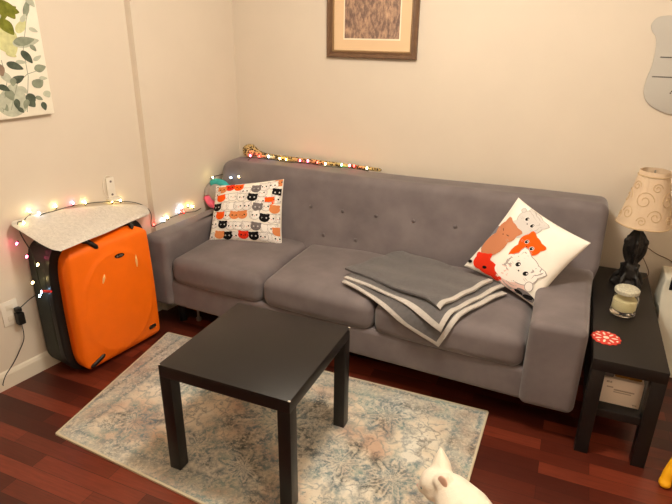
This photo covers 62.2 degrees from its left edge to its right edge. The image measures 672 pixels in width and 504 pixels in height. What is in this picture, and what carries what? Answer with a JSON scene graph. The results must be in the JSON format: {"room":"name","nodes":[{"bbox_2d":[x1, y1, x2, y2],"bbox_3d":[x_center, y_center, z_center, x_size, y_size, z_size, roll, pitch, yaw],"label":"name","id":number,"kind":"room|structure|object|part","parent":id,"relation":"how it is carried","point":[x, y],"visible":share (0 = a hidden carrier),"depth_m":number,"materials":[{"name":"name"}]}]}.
{"room":"living room","nodes":[
{"label":"living room","id":0,"kind":"room"},
{"bbox_2d":[0,0,239,372],"bbox_3d":[-1.900,-0.344,1.899,0.154,2.500,4.532,13,25,29],"label":"wall","id":1,"kind":"structure","parent":0,"point":[144,92],"depth_m":2.93,"materials":[{"name":"paint"}]},
{"bbox_2d":[0,298,17,326],"bbox_3d":[-1.563,0.292,2.673,0.008,0.125,0.080,13,25,29],"label":"wall outlet","id":2,"kind":"object","parent":1,"relation":"attached to","point":[6,308],"visible":0.93,"depth_m":2.66,"materials":[{"name":"beige plastic"}]},
{"bbox_2d":[5,304,13,310],"bbox_3d":[-1.560,0.266,2.661,0.002,0.028,0.034,13,25,29],"label":"socket","id":3,"kind":"object","parent":2,"relation":"attached to","point":[8,307],"depth_m":2.66,"materials":[{"name":"beige plastic"}]},
{"bbox_2d":[8,315,14,321],"bbox_3d":[-1.560,0.318,2.682,0.002,0.028,0.034,13,25,29],"label":"socket","id":4,"kind":"object","parent":2,"relation":"attached to","point":[11,318],"depth_m":2.68,"materials":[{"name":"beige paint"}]},
{"bbox_2d":[2,306,25,385],"bbox_3d":[-1.593,0.487,2.661,0.056,0.397,0.263,12,25,26],"label":"power adapter","id":5,"kind":"object","parent":2,"relation":"attached to","point":[20,319],"visible":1,"depth_m":2.69,"materials":[{"name":"black plastic"}]},
{"bbox_2d":[0,0,53,119],"bbox_3d":[-1.461,-0.836,2.340,0.038,0.548,0.483,13,25,29],"label":"print","id":6,"kind":"object","parent":1,"relation":"attached to","point":[25,91],"visible":1,"depth_m":2.45,"materials":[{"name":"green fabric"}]},
{"bbox_2d":[0,302,176,392],"bbox_3d":[-1.852,0.784,2.325,0.050,0.092,4.514,13,25,29],"label":"baseboard","id":7,"kind":"structure","parent":1,"relation":"attached to","point":[43,361],"depth_m":2.81,"materials":[{"name":"beige paint"}]},
{"bbox_2d":[103,175,121,201],"bbox_3d":[-1.207,-0.346,2.995,0.045,0.138,0.084,13,25,29],"label":"wall bracket","id":8,"kind":"object","parent":1,"relation":"attached to","point":[110,186],"visible":1,"depth_m":3.00,"materials":[{"name":"beige plastic"}]},
{"bbox_2d":[0,305,671,503],"bbox_3d":[-0.182,1.146,1.736,4.850,0.100,4.710,10,24,21],"label":"floor","id":9,"kind":"structure","parent":0,"point":[526,454],"depth_m":2.38,"materials":[{"name":"red wood"}]},
{"bbox_2d":[28,220,159,368],"bbox_3d":[-1.238,0.203,2.937,0.277,0.712,0.582,13,25,29],"label":"suitcase","id":10,"kind":"object","parent":9,"relation":"on","point":[101,304],"visible":0.88,"depth_m":2.79,"materials":[{"name":"orange plastic"},{"name":"black plastic"}]},
{"bbox_2d":[19,230,51,308],"label":"string lights","id":11,"kind":"object","parent":10,"relation":"on","point":[50,291],"depth_m":2.62,"materials":[{"name":"multicoloured plastic"}]},
{"bbox_2d":[12,204,148,250],"bbox_3d":[-1.218,-0.182,2.851,0.299,0.137,0.781,10,24,21],"label":"mat","id":12,"kind":"object","parent":10,"relation":"on","point":[59,230],"visible":1,"depth_m":2.69,"materials":[{"name":"beige fabric"}]},
{"bbox_2d":[17,210,30,224],"label":"string lights","id":13,"kind":"object","parent":12,"relation":"on","point":[23,222],"depth_m":2.58,"materials":[{"name":"white plastic"}]},
{"bbox_2d":[38,199,141,215],"label":"string lights","id":14,"kind":"object","parent":12,"relation":"on","point":[120,201],"depth_m":2.88,"materials":[{"name":"white plastic"}]},
{"bbox_2d":[56,332,488,503],"bbox_3d":[-0.335,0.784,2.480,1.833,0.008,1.062,10,24,21],"label":"area rug","id":15,"kind":"object","parent":9,"relation":"on","point":[390,436],"visible":0.67,"depth_m":2.42,"materials":[{"name":"beige fabric"}]},
{"bbox_2d":[157,303,349,503],"bbox_3d":[-0.304,0.592,2.296,0.556,0.488,0.552,10,24,21],"label":"coffee table","id":16,"kind":"object","parent":15,"relation":"on","point":[271,359],"visible":1,"depth_m":2.13,"materials":[{"name":"black wood"}]},
{"bbox_3d":[-0.632,0.663,2.182,0.050,0.434,0.050,10,24,21],"label":"leg","id":17,"kind":"part","parent":16,"relation":"part of","materials":[{"name":"black wood"}]},
{"bbox_3d":[-0.172,0.741,2.003,0.050,0.434,0.050,10,24,21],"label":"leg","id":18,"kind":"part","parent":16,"relation":"part of","materials":[{"name":"black wood"}]},
{"bbox_3d":[0.023,0.571,2.430,0.050,0.434,0.050,10,24,21],"label":"leg","id":19,"kind":"part","parent":16,"relation":"part of","materials":[{"name":"black wood"}]},
{"bbox_2d":[147,157,608,412],"bbox_3d":[0.142,0.084,3.080,2.374,0.862,0.993,10,24,21],"label":"sofa","id":20,"kind":"object","parent":9,"relation":"on","point":[334,219],"visible":0.76,"depth_m":2.96,"materials":[{"name":"grey fabric"}]},
{"bbox_2d":[148,204,200,226],"label":"string lights","id":21,"kind":"object","parent":20,"relation":"on","point":[184,212],"depth_m":3.41,"materials":[{"name":"white plastic"}]},
{"bbox_3d":[-0.850,-0.030,3.535,0.185,0.418,0.855,10,24,21],"label":"arm","id":22,"kind":"part","parent":20,"relation":"part of","materials":[{"name":"grey fabric"}]},
{"bbox_3d":[-0.927,0.358,3.371,0.052,0.118,0.052,10,24,21],"label":"leg","id":23,"kind":"part","parent":20,"relation":"part of","materials":[{"name":"black plastic"}]},
{"bbox_2d":[204,178,228,208],"bbox_3d":[-0.755,-0.370,3.558,0.200,0.191,0.093,10,24,21],"label":"plush","id":24,"kind":"object","parent":20,"relation":"on","point":[210,189],"visible":0.52,"depth_m":3.55},
{"bbox_2d":[173,238,305,300],"bbox_3d":[-0.554,0.051,3.270,0.602,0.178,0.612,10,24,21],"label":"seat cushion","id":25,"kind":"object","parent":20,"relation":"on","point":[229,270],"depth_m":3.09,"materials":[{"name":"grey fabric"}]},
{"bbox_2d":[209,179,283,242],"bbox_3d":[-0.533,-0.250,3.362,0.454,0.379,0.209,4,22,9],"label":"throw pillow","id":26,"kind":"object","parent":20,"relation":"on","point":[250,211],"visible":0.99,"depth_m":3.31,"materials":[{"name":"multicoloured fabric"}]},
{"bbox_2d":[248,155,300,162],"label":"string lights","id":27,"kind":"object","parent":20,"relation":"on","point":[250,155],"depth_m":3.54,"materials":[{"name":"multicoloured plastic"}]},
{"bbox_2d":[243,144,381,171],"bbox_3d":[-0.170,-0.593,3.494,0.953,0.092,0.092,10,24,21],"label":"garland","id":28,"kind":"object","parent":20,"relation":"on","point":[249,149],"visible":0.93,"depth_m":3.54},
{"bbox_2d":[306,160,331,166],"label":"string lights","id":29,"kind":"object","parent":20,"relation":"on","point":[307,160],"depth_m":3.43,"materials":[{"name":"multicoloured plastic"}]},
{"bbox_2d":[264,244,382,328],"bbox_3d":[0.007,0.155,3.034,0.622,0.175,0.647,10,24,21],"label":"seat cushion","id":30,"kind":"object","parent":20,"relation":"on","point":[308,283],"depth_m":2.84,"materials":[{"name":"grey fabric"}]},
{"bbox_3d":[0.086,0.273,3.156,1.992,0.160,0.898,10,24,21],"label":"rail","id":31,"kind":"part","parent":20,"relation":"part of","materials":[{"name":"grey fabric"}]},
{"bbox_2d":[338,164,367,170],"label":"string lights","id":32,"kind":"object","parent":20,"relation":"on","point":[341,164],"depth_m":3.36,"materials":[{"name":"multicoloured plastic"}]},
{"bbox_3d":[0.317,-0.149,3.273,2.262,0.570,0.368,10,24,21],"label":"backrest","id":33,"kind":"part","parent":20,"relation":"part of","materials":[{"name":"grey fabric"}]},
{"bbox_2d":[342,251,506,346],"bbox_3d":[0.418,0.208,2.783,0.565,0.203,0.666,-18,28,-38],"label":"throw blanket","id":34,"kind":"object","parent":20,"relation":"on","point":[428,296],"visible":1,"depth_m":2.65,"materials":[{"name":"grey fabric"}]},
{"bbox_2d":[375,265,532,365],"bbox_3d":[0.612,0.264,2.778,0.696,0.180,0.687,10,24,21],"label":"seat cushion","id":35,"kind":"object","parent":20,"relation":"on","point":[494,333],"depth_m":2.48,"materials":[{"name":"grey fabric"}]},
{"bbox_2d":[464,198,589,305],"bbox_3d":[0.914,-0.006,2.698,0.226,0.425,0.550,-15,27,-34],"label":"throw pillow","id":36,"kind":"object","parent":20,"relation":"on","point":[526,251],"visible":0.98,"depth_m":2.64,"materials":[{"name":"white fabric"}]},
{"bbox_3d":[1.091,0.335,2.717,0.256,0.414,0.943,10,24,21],"label":"arm","id":37,"kind":"part","parent":20,"relation":"part of","materials":[{"name":"grey fabric"}]},
{"bbox_2d":[417,447,491,503],"bbox_3d":[0.508,0.967,1.614,0.202,0.320,0.850,-11,25,-26],"label":"cat","id":38,"kind":"object","parent":9,"relation":"on","point":[438,483],"visible":1,"depth_m":1.81},
{"bbox_2d":[574,266,669,468],"bbox_3d":[1.342,0.480,2.683,0.269,0.460,1.025,10,24,21],"label":"table","id":39,"kind":"object","parent":9,"relation":"on","point":[641,354],"visible":0.78,"depth_m":2.29,"materials":[{"name":"black wood"}]},
{"bbox_3d":[1.052,0.653,2.316,0.053,0.408,0.053,10,24,21],"label":"leg","id":40,"kind":"part","parent":39,"relation":"part of","materials":[{"name":"black wood"}]},
{"bbox_2d":[591,331,620,344],"bbox_3d":[1.138,0.361,2.348,0.121,0.005,0.118,10,24,21],"label":"coaster","id":41,"kind":"object","parent":39,"relation":"on","point":[608,338],"visible":1,"depth_m":2.34,"materials":[{"name":"red"}]},
{"bbox_2d":[583,308,648,425],"bbox_3d":[1.341,0.500,2.691,0.261,0.036,1.001,10,24,21],"label":"shelf","id":42,"kind":"object","parent":39,"relation":"attached to","point":[633,416],"depth_m":2.29,"materials":[{"name":"black wood"}]},
{"bbox_2d":[599,375,643,408],"bbox_3d":[1.217,0.536,2.393,0.152,0.118,0.256,10,24,21],"label":"carton","id":43,"kind":"object","parent":39,"relation":"on","point":[615,390],"visible":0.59,"depth_m":2.28,"materials":[{"name":"beige cardboard"}]},
{"bbox_2d":[605,372,614,376],"bbox_3d":[1.135,0.487,2.315,0.039,0.026,0.080,10,24,21],"label":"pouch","id":44,"kind":"object","parent":43,"relation":"on","point":[606,373],"visible":0.16,"depth_m":2.28,"materials":[{"name":"grey"}]},
{"bbox_2d":[615,374,641,381],"bbox_3d":[1.209,0.498,2.304,0.100,0.016,0.090,10,24,21],"label":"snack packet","id":45,"kind":"object","parent":43,"relation":"on","point":[620,376],"visible":0.29,"depth_m":2.27,"materials":[{"name":"brown"}]},
{"bbox_2d":[609,284,640,317],"bbox_3d":[1.316,0.220,2.535,0.112,0.132,0.112,10,24,21],"label":"candle jar","id":46,"kind":"object","parent":39,"relation":"on","point":[625,297],"visible":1,"depth_m":2.50,"materials":[{"name":"clear glass"}]},
{"bbox_3d":[1.316,0.171,2.516,0.107,0.028,0.107,10,24,21],"label":"lid","id":47,"kind":"part","parent":46,"relation":"part of","materials":[{"name":"white metal"}]},
{"bbox_2d":[609,167,671,288],"bbox_3d":[1.607,0.025,2.858,0.535,0.940,0.258,-13,26,-30],"label":"table lamp","id":48,"kind":"object","parent":39,"relation":"on","point":[647,207],"visible":0.94,"depth_m":2.62,"materials":[{"name":"beige fabric"}]},
{"bbox_3d":[1.492,-0.139,2.704,0.252,0.007,0.242,10,24,21],"label":"shade trim","id":49,"kind":"part","parent":48,"relation":"part of","materials":[{"name":"beige fabric"}]},
{"bbox_3d":[1.494,-0.259,2.655,0.245,0.265,0.235,10,24,21],"label":"lamp shade","id":50,"kind":"part","parent":48,"relation":"part of","materials":[{"name":"beige fabric"}]},
{"bbox_3d":[1.495,-0.361,2.614,0.144,0.007,0.141,10,24,21],"label":"shade trim","id":51,"kind":"part","parent":48,"relation":"part of","materials":[{"name":"beige fabric"}]},
{"bbox_3d":[1.721,0.236,2.947,0.304,0.485,0.241,10,24,21],"label":"cord","id":52,"kind":"part","parent":48,"relation":"part of","materials":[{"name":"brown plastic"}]},
{"bbox_3d":[1.251,0.687,2.238,0.053,0.408,0.053,10,24,21],"label":"leg","id":53,"kind":"part","parent":39,"relation":"part of","materials":[{"name":"black wood"}]},
{"bbox_2d":[653,266,671,377],"bbox_3d":[1.820,0.366,2.852,0.362,0.556,0.237,10,24,21],"label":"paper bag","id":54,"kind":"object","parent":9,"relation":"on","point":[662,299],"visible":0.41,"depth_m":2.81,"materials":[{"name":"white paper"}]},
{"bbox_2d":[658,458,671,488],"bbox_3d":[1.440,0.809,2.146,0.316,0.254,0.198,10,24,21],"label":"plush toy","id":55,"kind":"object","parent":9,"relation":"on","point":[665,480],"visible":1,"depth_m":2.17,"materials":[{"name":"fabric"}]},
{"bbox_2d":[232,0,671,297],"bbox_3d":[1.079,-0.762,3.026,4.050,2.500,0.117,10,24,21],"label":"wall","id":56,"kind":"structure","parent":0,"point":[537,94],"depth_m":3.06,"materials":[{"name":"paint"}]},
{"bbox_2d":[327,0,420,59],"bbox_3d":[0.202,-1.347,3.126,0.544,0.491,0.031,10,24,21],"label":"framed picture","id":57,"kind":"object","parent":56,"relation":"attached to","point":[375,29],"visible":1,"depth_m":3.16,"materials":[{"name":"brown wood"}]},
{"bbox_2d":[344,0,400,38],"bbox_3d":[0.203,-1.348,3.130,0.330,0.279,0.002,10,24,21],"label":"print","id":58,"kind":"object","parent":57,"relation":"attached to","point":[363,19],"depth_m":3.14,"materials":[{"name":"brown paper"}]}
]}

